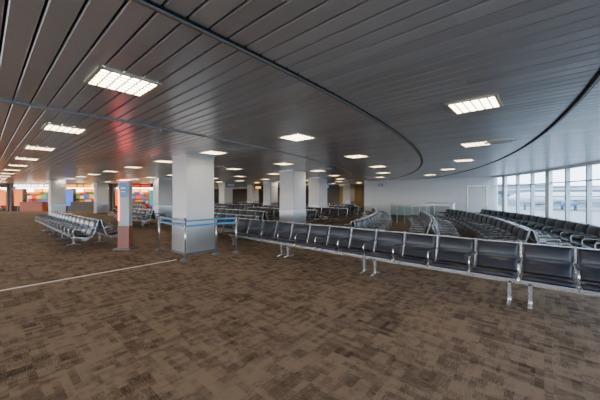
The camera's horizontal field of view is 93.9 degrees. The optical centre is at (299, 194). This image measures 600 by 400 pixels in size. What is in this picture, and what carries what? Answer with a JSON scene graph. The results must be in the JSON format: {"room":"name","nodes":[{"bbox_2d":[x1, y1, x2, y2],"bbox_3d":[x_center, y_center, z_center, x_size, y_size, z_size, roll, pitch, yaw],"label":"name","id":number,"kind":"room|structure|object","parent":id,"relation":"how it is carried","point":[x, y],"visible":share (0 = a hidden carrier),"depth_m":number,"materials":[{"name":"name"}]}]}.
{"room":"airport terminal","nodes":[
{"label":"airport terminal","id":0,"kind":"room"},
{"bbox_2d":[214,189,218,203],"bbox_3d":[-20.120,0.250,46.853,0.200,2.700,40.000,0,0,41],"label":"wall","id":1,"kind":"structure","parent":0,"point":[216,191],"depth_m":51.98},
{"bbox_2d":[233,186,363,207],"bbox_3d":[-5.948,0.250,46.341,48.600,2.700,0.300,0,0,41],"label":"wall","id":2,"kind":"structure","parent":0,"point":[334,195],"depth_m":37.39,"materials":[{"name":"brown"}]},
{"bbox_2d":[0,0,599,188],"bbox_3d":[-13.909,-1.118,26.863,63.680,0.024,40.100,0,0,41],"label":"ceiling","id":3,"kind":"structure","parent":0,"point":[400,62],"depth_m":2.81,"materials":[{"name":"metal"}]},
{"bbox_2d":[7,164,28,166],"bbox_3d":[-10.394,-1.090,10.322,0.520,0.020,0.520,0,0,41],"label":"ceiling light panel","id":4,"kind":"object","parent":3,"relation":"in","point":[8,164],"depth_m":10.26,"materials":[{"name":"white plastic"}]},
{"bbox_2d":[14,157,38,160],"bbox_3d":[-8.227,-1.090,8.425,0.520,0.020,0.520,0,0,41],"label":"ceiling light panel","id":5,"kind":"object","parent":3,"relation":"attached to","point":[22,158],"depth_m":8.32,"materials":[{"name":"white plastic"}]},
{"bbox_2d":[23,145,56,150],"bbox_3d":[-6.060,-1.090,6.528,0.520,0.020,0.520,0,0,41],"label":"ceiling light panel","id":6,"kind":"object","parent":3,"relation":"attached to","point":[26,146],"depth_m":6.50,"materials":[{"name":"white plastic"}]},
{"bbox_2d":[41,123,87,133],"bbox_3d":[-3.894,-1.090,4.631,0.520,0.020,0.520,0,0,41],"label":"ceiling light panel","id":7,"kind":"object","parent":3,"relation":"attached to","point":[47,126],"depth_m":4.59,"materials":[{"name":"white plastic"}]},
{"bbox_2d":[84,65,161,96],"bbox_3d":[-1.727,-1.090,2.734,0.520,0.020,0.520,0,0,41],"label":"ceiling light panel","id":8,"kind":"object","parent":3,"relation":"attached to","point":[103,77],"depth_m":2.69,"materials":[{"name":"white plastic"}]},
{"bbox_2d":[153,160,171,162],"bbox_3d":[-4.388,-1.090,9.091,0.520,0.020,0.520,0,0,41],"label":"ceiling light panel","id":9,"kind":"object","parent":3,"relation":"attached to","point":[164,161],"depth_m":9.04,"materials":[{"name":"white plastic"}]},
{"bbox_2d":[0,99,351,179],"bbox_3d":[-2.217,-1.098,9.064,5.891,0.045,23.500,0,0,41],"label":"track","id":10,"kind":"object","parent":3,"relation":"attached to","point":[6,101],"depth_m":4.22,"materials":[{"name":"grey metal"}]},
{"bbox_2d":[199,150,227,154],"bbox_3d":[-2.221,-1.090,7.194,0.520,0.020,0.520,0,0,41],"label":"ceiling light panel","id":11,"kind":"object","parent":3,"relation":"attached to","point":[213,152],"depth_m":7.13,"materials":[{"name":"white plastic"}]},
{"bbox_2d":[225,183,246,186],"bbox_3d":[-4.777,-0.845,20.991,1.600,0.510,0.120,0,0,0],"label":"hanging sign","id":12,"kind":"object","parent":3,"relation":"hanging from","point":[226,184],"visible":1,"depth_m":20.95,"materials":[{"name":"grey"}]},
{"bbox_2d":[132,0,422,179],"bbox_3d":[0.121,-1.098,7.717,6.635,0.045,26.336,0,0,41],"label":"track","id":13,"kind":"object","parent":3,"relation":"attached to","point":[150,4],"depth_m":2.14,"materials":[{"name":"black metal"}]},
{"bbox_2d":[273,162,292,164],"bbox_3d":[-0.578,-1.090,9.783,0.520,0.020,0.520,0,0,41],"label":"ceiling light panel","id":14,"kind":"object","parent":3,"relation":"in","point":[283,163],"depth_m":9.67,"materials":[{"name":"white plastic"}]},
{"bbox_2d":[278,133,315,141],"bbox_3d":[-0.054,-1.090,5.297,0.520,0.020,0.520,0,0,41],"label":"ceiling light panel","id":15,"kind":"object","parent":3,"relation":"attached to","point":[296,137],"depth_m":5.26,"materials":[{"name":"white plastic"}]},
{"bbox_2d":[327,185,338,187],"bbox_3d":[2.699,-0.845,24.989,1.600,0.510,0.120,0,0,0],"label":"hanging sign","id":16,"kind":"object","parent":3,"relation":"hanging from","point":[328,186],"visible":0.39,"depth_m":24.95,"materials":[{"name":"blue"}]},
{"bbox_2d":[344,154,368,157],"bbox_3d":[1.589,-1.090,7.886,0.520,0.020,0.520,0,0,41],"label":"ceiling light panel","id":17,"kind":"object","parent":3,"relation":"in","point":[357,155],"depth_m":7.85,"materials":[{"name":"white plastic"}]},
{"bbox_2d":[452,158,474,161],"bbox_3d":[5.145,-1.090,8.800,0.520,0.020,0.520,0,0,41],"label":"ceiling light panel","id":18,"kind":"object","parent":3,"relation":"in","point":[459,160],"depth_m":8.77,"materials":[{"name":"white plastic"}]},
{"bbox_2d":[445,94,502,114],"bbox_3d":[2.113,-1.090,3.400,0.520,0.020,0.520,0,0,41],"label":"ceiling light panel","id":19,"kind":"object","parent":3,"relation":"in","point":[489,101],"depth_m":3.36,"materials":[{"name":"white plastic"}]},
{"bbox_2d":[459,140,491,146],"bbox_3d":[3.756,-1.090,5.989,0.520,0.020,0.520,0,0,41],"label":"ceiling light panel","id":20,"kind":"object","parent":3,"relation":"in","point":[478,143],"depth_m":5.99,"materials":[{"name":"white plastic"}]},
{"bbox_2d":[484,138,516,143],"bbox_3d":[4.072,-1.090,5.699,0.540,0.060,0.540,0,0,41],"label":"air diffuser","id":21,"kind":"object","parent":3,"relation":"in","point":[506,140],"depth_m":5.59,"materials":[{"name":"grey metal"}]},
{"bbox_2d":[426,69,599,178],"bbox_3d":[1.815,-1.098,6.337,6.667,0.045,27.790,0,0,41],"label":"track","id":22,"kind":"object","parent":3,"relation":"attached to","point":[596,78],"depth_m":3.65,"materials":[{"name":"black metal"}]},
{"bbox_2d":[0,208,599,399],"bbox_3d":[-13.910,1.600,26.863,63.680,0.001,40.100,0,0,41],"label":"floor","id":23,"kind":"structure","parent":0,"point":[253,323],"depth_m":3.36,"materials":[{"name":"carpet"}]},
{"bbox_2d":[0,184,8,211],"bbox_3d":[-30.550,0.255,27.949,4.808,2.690,2.140,0,0,-1],"label":"storefront","id":24,"kind":"object","parent":23,"relation":"on","point":[4,188],"visible":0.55,"depth_m":27.06,"materials":[{"name":"brown"}]},
{"bbox_2d":[9,184,48,210],"bbox_3d":[-25.703,0.255,28.073,4.808,2.690,2.140,0,0,-1],"label":"storefront","id":25,"kind":"object","parent":23,"relation":"on","point":[22,197],"visible":0.55,"depth_m":27.23,"materials":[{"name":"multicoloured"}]},
{"bbox_2d":[48,180,65,215],"bbox_3d":[-17.865,0.250,20.604,0.900,2.700,0.900,0,0,41],"label":"column","id":26,"kind":"structure","parent":23,"relation":"on","point":[57,188],"depth_m":20.29,"materials":[{"name":"paint"}]},
{"bbox_2d":[35,210,117,245],"bbox_3d":[-8.793,1.163,10.755,7.845,0.874,1.334,0,0,41],"label":"seating","id":27,"kind":"object","parent":23,"relation":"on","point":[89,226],"visible":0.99,"depth_m":9.04,"materials":[{"name":"black plastic"}]},
{"bbox_2d":[0,259,176,290],"bbox_3d":[-7.064,1.597,2.330,0.050,0.006,12.200,0,0,41],"label":"floor strip","id":28,"kind":"object","parent":23,"relation":"on","point":[175,259],"visible":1,"depth_m":5.48,"materials":[{"name":"silver"}]},
{"bbox_2d":[66,184,111,210],"bbox_3d":[-20.857,0.255,28.197,4.808,2.690,2.140,0,0,-1],"label":"storefront","id":29,"kind":"object","parent":23,"relation":"on","point":[79,197],"visible":0.61,"depth_m":27.36,"materials":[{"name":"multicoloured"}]},
{"bbox_2d":[93,182,108,213],"bbox_3d":[-17.127,0.250,24.104,0.900,2.700,0.900,0,0,41],"label":"column","id":30,"kind":"structure","parent":23,"relation":"on","point":[100,188],"depth_m":23.81,"materials":[{"name":"paint"}]},
{"bbox_2d":[112,180,137,249],"bbox_3d":[-5.176,0.573,8.301,0.500,2.055,0.400,0,0,0],"label":"pylon","id":31,"kind":"object","parent":23,"relation":"on","point":[125,227],"visible":1,"depth_m":8.21,"materials":[{"name":"grey"}]},
{"bbox_2d":[111,184,152,210],"bbox_3d":[-16.010,0.255,28.321,4.808,2.690,2.140,0,0,-1],"label":"storefront","id":32,"kind":"object","parent":23,"relation":"on","point":[142,194],"visible":0.38,"depth_m":27.72,"materials":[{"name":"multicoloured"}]},
{"bbox_2d":[113,204,150,209],"bbox_3d":[-13.466,1.163,22.421,4.845,0.874,1.334,0,0,41],"label":"seating","id":33,"kind":"object","parent":23,"relation":"on","point":[133,205],"visible":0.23,"depth_m":21.25,"materials":[{"name":"black plastic"}]},
{"bbox_2d":[108,208,165,227],"bbox_3d":[-9.027,1.163,15.345,4.845,0.874,1.334,0,0,41],"label":"seating","id":34,"kind":"object","parent":23,"relation":"on","point":[142,215],"visible":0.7,"depth_m":14.19,"materials":[{"name":"black plastic"}]},
{"bbox_2d":[152,177,171,219],"bbox_3d":[-8.892,0.250,18.102,0.900,2.700,0.900,0,0,41],"label":"column","id":35,"kind":"structure","parent":23,"relation":"on","point":[162,187],"depth_m":17.79,"materials":[{"name":"paint"}]},
{"bbox_2d":[155,215,190,261],"bbox_3d":[-3.437,1.085,7.476,2.018,1.030,0.240,0,0,45],"label":"barrier","id":36,"kind":"object","parent":23,"relation":"on","point":[184,259],"visible":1,"depth_m":7.05,"materials":[{"name":"silver metal"}]},
{"bbox_2d":[171,153,215,255],"bbox_3d":[-3.043,0.250,7.986,0.880,2.700,0.880,0,0,41],"label":"column","id":37,"kind":"structure","parent":23,"relation":"on","point":[192,174],"depth_m":7.68,"materials":[{"name":"paint"}]},
{"bbox_2d":[186,216,220,254],"bbox_3d":[-2.485,1.085,7.260,0.240,1.030,0.979,0,0,38],"label":"barrier","id":38,"kind":"object","parent":23,"relation":"on","point":[215,218],"visible":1,"depth_m":7.45,"materials":[{"name":"silver metal"}]},
{"bbox_2d":[214,206,228,208],"bbox_3d":[-6.486,1.163,19.766,4.845,0.874,1.334,0,0,41],"label":"seating","id":39,"kind":"object","parent":23,"relation":"on","point":[221,207],"visible":0.06,"depth_m":18.39,"materials":[{"name":"black leather"}]},
{"bbox_2d":[218,182,232,203],"bbox_3d":[-6.527,0.250,24.601,0.900,2.700,0.900,0,0,41],"label":"column","id":40,"kind":"structure","parent":23,"relation":"on","point":[225,193],"depth_m":24.28,"materials":[{"name":"paint"}]},
{"bbox_2d":[217,215,240,252],"bbox_3d":[-1.949,1.085,7.710,0.633,1.030,0.240,0,0,-27],"label":"barrier","id":41,"kind":"object","parent":23,"relation":"on","point":[236,250],"visible":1,"depth_m":7.75,"materials":[{"name":"silver metal"}]},
{"bbox_2d":[214,203,251,209],"bbox_3d":[-5.789,1.163,23.143,5.445,0.874,1.334,0,0,41],"label":"seating","id":42,"kind":"object","parent":23,"relation":"on","point":[231,206],"visible":0.45,"depth_m":22.32,"materials":[{"name":"black leather"}]},
{"bbox_2d":[214,213,262,239],"bbox_3d":[-2.857,1.163,11.007,3.645,0.874,1.334,0,0,41],"label":"seating","id":43,"kind":"object","parent":23,"relation":"on","point":[219,215],"visible":0.31,"depth_m":10.42,"materials":[{"name":"black plastic"}]},
{"bbox_2d":[214,208,274,220],"bbox_3d":[-3.891,1.163,14.836,6.045,0.874,1.334,0,0,41],"label":"seating","id":44,"kind":"object","parent":23,"relation":"on","point":[262,215],"visible":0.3,"depth_m":13.55,"materials":[{"name":"black leather"}]},
{"bbox_2d":[233,202,262,206],"bbox_3d":[-4.867,1.163,26.323,6.645,0.874,1.334,0,0,41],"label":"seating","id":45,"kind":"object","parent":23,"relation":"on","point":[252,204],"visible":0.15,"depth_m":25.56,"materials":[{"name":"black leather"}]},
{"bbox_2d":[247,184,258,202],"bbox_3d":[-4.981,0.250,29.601,0.900,2.700,0.900,0,0,41],"label":"column","id":46,"kind":"structure","parent":23,"relation":"on","point":[252,194],"depth_m":29.30,"materials":[{"name":"paint"}]},
{"bbox_2d":[263,181,277,205],"bbox_3d":[-2.428,0.250,23.100,0.900,2.700,0.900,0,0,41],"label":"column","id":47,"kind":"structure","parent":23,"relation":"on","point":[270,188],"depth_m":22.80,"materials":[{"name":"paint"}]},
{"bbox_2d":[247,207,324,223],"bbox_3d":[-1.181,1.163,15.654,5.445,0.874,1.334,0,0,41],"label":"seating","id":48,"kind":"object","parent":23,"relation":"on","point":[311,215],"visible":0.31,"depth_m":14.99,"materials":[{"name":"black leather"}]},
{"bbox_2d":[279,170,306,228],"bbox_3d":[-0.334,0.250,12.800,0.900,2.700,0.900,0,0,41],"label":"column","id":49,"kind":"structure","parent":23,"relation":"on","point":[292,182],"depth_m":12.47,"materials":[{"name":"paint"}]},
{"bbox_2d":[262,205,354,222],"bbox_3d":[0.004,1.163,18.071,7.245,0.874,1.334,0,0,41],"label":"seating","id":50,"kind":"object","parent":23,"relation":"on","point":[338,213],"visible":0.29,"depth_m":16.18,"materials":[{"name":"black leather"}]},
{"bbox_2d":[308,177,327,220],"bbox_3d":[1.142,0.250,17.799,0.900,2.700,0.900,0,0,41],"label":"column","id":51,"kind":"structure","parent":23,"relation":"on","point":[317,185],"depth_m":17.49,"materials":[{"name":"paint"}]},
{"bbox_2d":[306,203,355,205],"bbox_3d":[1.859,1.163,24.289,6.645,0.874,1.334,0,0,41],"label":"seating","id":52,"kind":"object","parent":23,"relation":"on","point":[306,203],"visible":0.03,"depth_m":22.85,"materials":[{"name":"black leather"}]},
{"bbox_2d":[306,205,363,219],"bbox_3d":[1.397,1.163,20.573,6.645,0.874,1.334,0,0,41],"label":"seating","id":53,"kind":"object","parent":23,"relation":"on","point":[356,209],"visible":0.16,"depth_m":18.64,"materials":[{"name":"black plastic"}]},
{"bbox_2d":[343,184,354,203],"bbox_3d":[4.982,0.250,28.598,0.900,2.700,0.900,0,0,41],"label":"column","id":54,"kind":"structure","parent":23,"relation":"on","point":[348,189],"depth_m":28.28,"materials":[{"name":"paint"}]},
{"bbox_2d":[339,207,391,246],"bbox_3d":[3.087,1.163,12.067,1.710,0.874,9.194,0,0,18],"label":"seating","id":55,"kind":"object","parent":23,"relation":"on","point":[372,220],"visible":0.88,"depth_m":9.70,"materials":[{"name":"black plastic"}]},
{"bbox_2d":[222,217,599,309],"bbox_3d":[0.976,1.163,6.095,8.445,0.874,0.652,0,0,41],"label":"seating","id":56,"kind":"object","parent":23,"relation":"on","point":[538,259],"visible":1,"depth_m":4.78,"materials":[{"name":"black leather"}]},
{"bbox_2d":[390,204,434,223],"bbox_3d":[6.116,1.058,15.572,2.402,1.085,0.723,0,0,34],"label":"glass balustrade","id":57,"kind":"object","parent":23,"relation":"on","point":[412,205],"visible":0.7,"depth_m":15.21,"materials":[{"name":"white"}]},
{"bbox_2d":[403,211,459,243],"bbox_3d":[4.530,1.163,9.914,1.522,0.874,6.752,0,0,22],"label":"seating","id":58,"kind":"object","parent":23,"relation":"on","point":[426,220],"visible":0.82,"depth_m":8.88,"materials":[{"name":"black plastic"}]},
{"bbox_2d":[426,202,454,221],"bbox_3d":[8.569,1.030,16.998,1.550,1.140,0.650,0,0,41],"label":"podium","id":59,"kind":"object","parent":23,"relation":"on","point":[439,206],"visible":0.6,"depth_m":16.81,"materials":[{"name":"white paint"}]},
{"bbox_2d":[435,208,573,256],"bbox_3d":[6.654,1.163,10.512,1.756,0.874,10.389,0,0,19],"label":"seating","id":60,"kind":"object","parent":23,"relation":"on","point":[505,230],"visible":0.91,"depth_m":7.91,"materials":[{"name":"black leather"}]},
{"bbox_2d":[474,209,599,248],"bbox_3d":[8.322,1.163,10.102,1.734,0.874,10.383,0,0,19],"label":"seating","id":61,"kind":"object","parent":23,"relation":"on","point":[583,232],"visible":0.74,"depth_m":8.15,"materials":[{"name":"black leather"}]},
{"bbox_2d":[364,176,497,214],"bbox_3d":[8.358,0.250,19.264,8.600,2.700,0.200,0,0,41],"label":"wall","id":62,"kind":"structure","parent":0,"point":[446,190],"depth_m":19.16,"materials":[{"name":"white paint"}]},
{"bbox_2d":[380,214,409,217],"bbox_3d":[7.681,1.520,19.704,7.000,0.160,0.020,0,0,41],"label":"baseboard","id":63,"kind":"structure","parent":62,"relation":"attached to","point":[380,214],"depth_m":20.12,"materials":[{"name":"grey"}]},
{"bbox_2d":[467,185,486,212],"bbox_3d":[10.738,0.515,16.972,1.040,2.170,0.085,0,0,41],"label":"door","id":64,"kind":"structure","parent":62,"relation":"in","point":[476,196],"depth_m":16.99,"materials":[{"name":"white paint"}]},
{"bbox_2d":[492,160,599,237],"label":"window","id":65,"kind":"structure","parent":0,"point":[549,182],"depth_m":11.70,"materials":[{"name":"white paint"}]},
{"label":"outside","id":66,"kind":"structure","parent":0,"visible":0},
{"bbox_2d":[498,204,599,225],"bbox_3d":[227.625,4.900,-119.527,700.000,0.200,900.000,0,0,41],"label":"ground","id":67,"kind":"structure","parent":66,"point":[579,215],"depth_m":76.81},
{"bbox_2d":[498,184,544,204],"bbox_3d":[107.196,-0.375,149.972,35.000,10.350,21.000,0,0,16],"label":"terminal building","id":68,"kind":"structure","parent":67,"relation":"on","point":[537,186],"depth_m":139.76,"materials":[{"name":"grey"}]},
{"bbox_2d":[501,188,599,207],"bbox_3d":[106.313,1.125,119.972,27.000,7.350,21.000,0,0,16],"label":"terminal building","id":69,"kind":"structure","parent":67,"relation":"on","point":[510,192],"depth_m":111.61,"materials":[{"name":"grey"}]},
{"bbox_2d":[508,192,599,209],"bbox_3d":[85.940,-0.850,89.897,35.500,11.300,30.000,0,0,6],"label":"airliner","id":70,"kind":"object","parent":67,"relation":"on","point":[576,198],"visible":0.82,"depth_m":88.73,"materials":[{"name":"white paint"},{"name":"dark glass"}]},
{"bbox_2d":[553,185,599,188],"bbox_3d":[176.090,-0.375,169.954,51.000,10.350,21.000,0,0,16],"label":"terminal building","id":71,"kind":"structure","parent":67,"relation":"on","point":[575,186],"depth_m":163.99,"materials":[{"name":"grey"}]}
]}

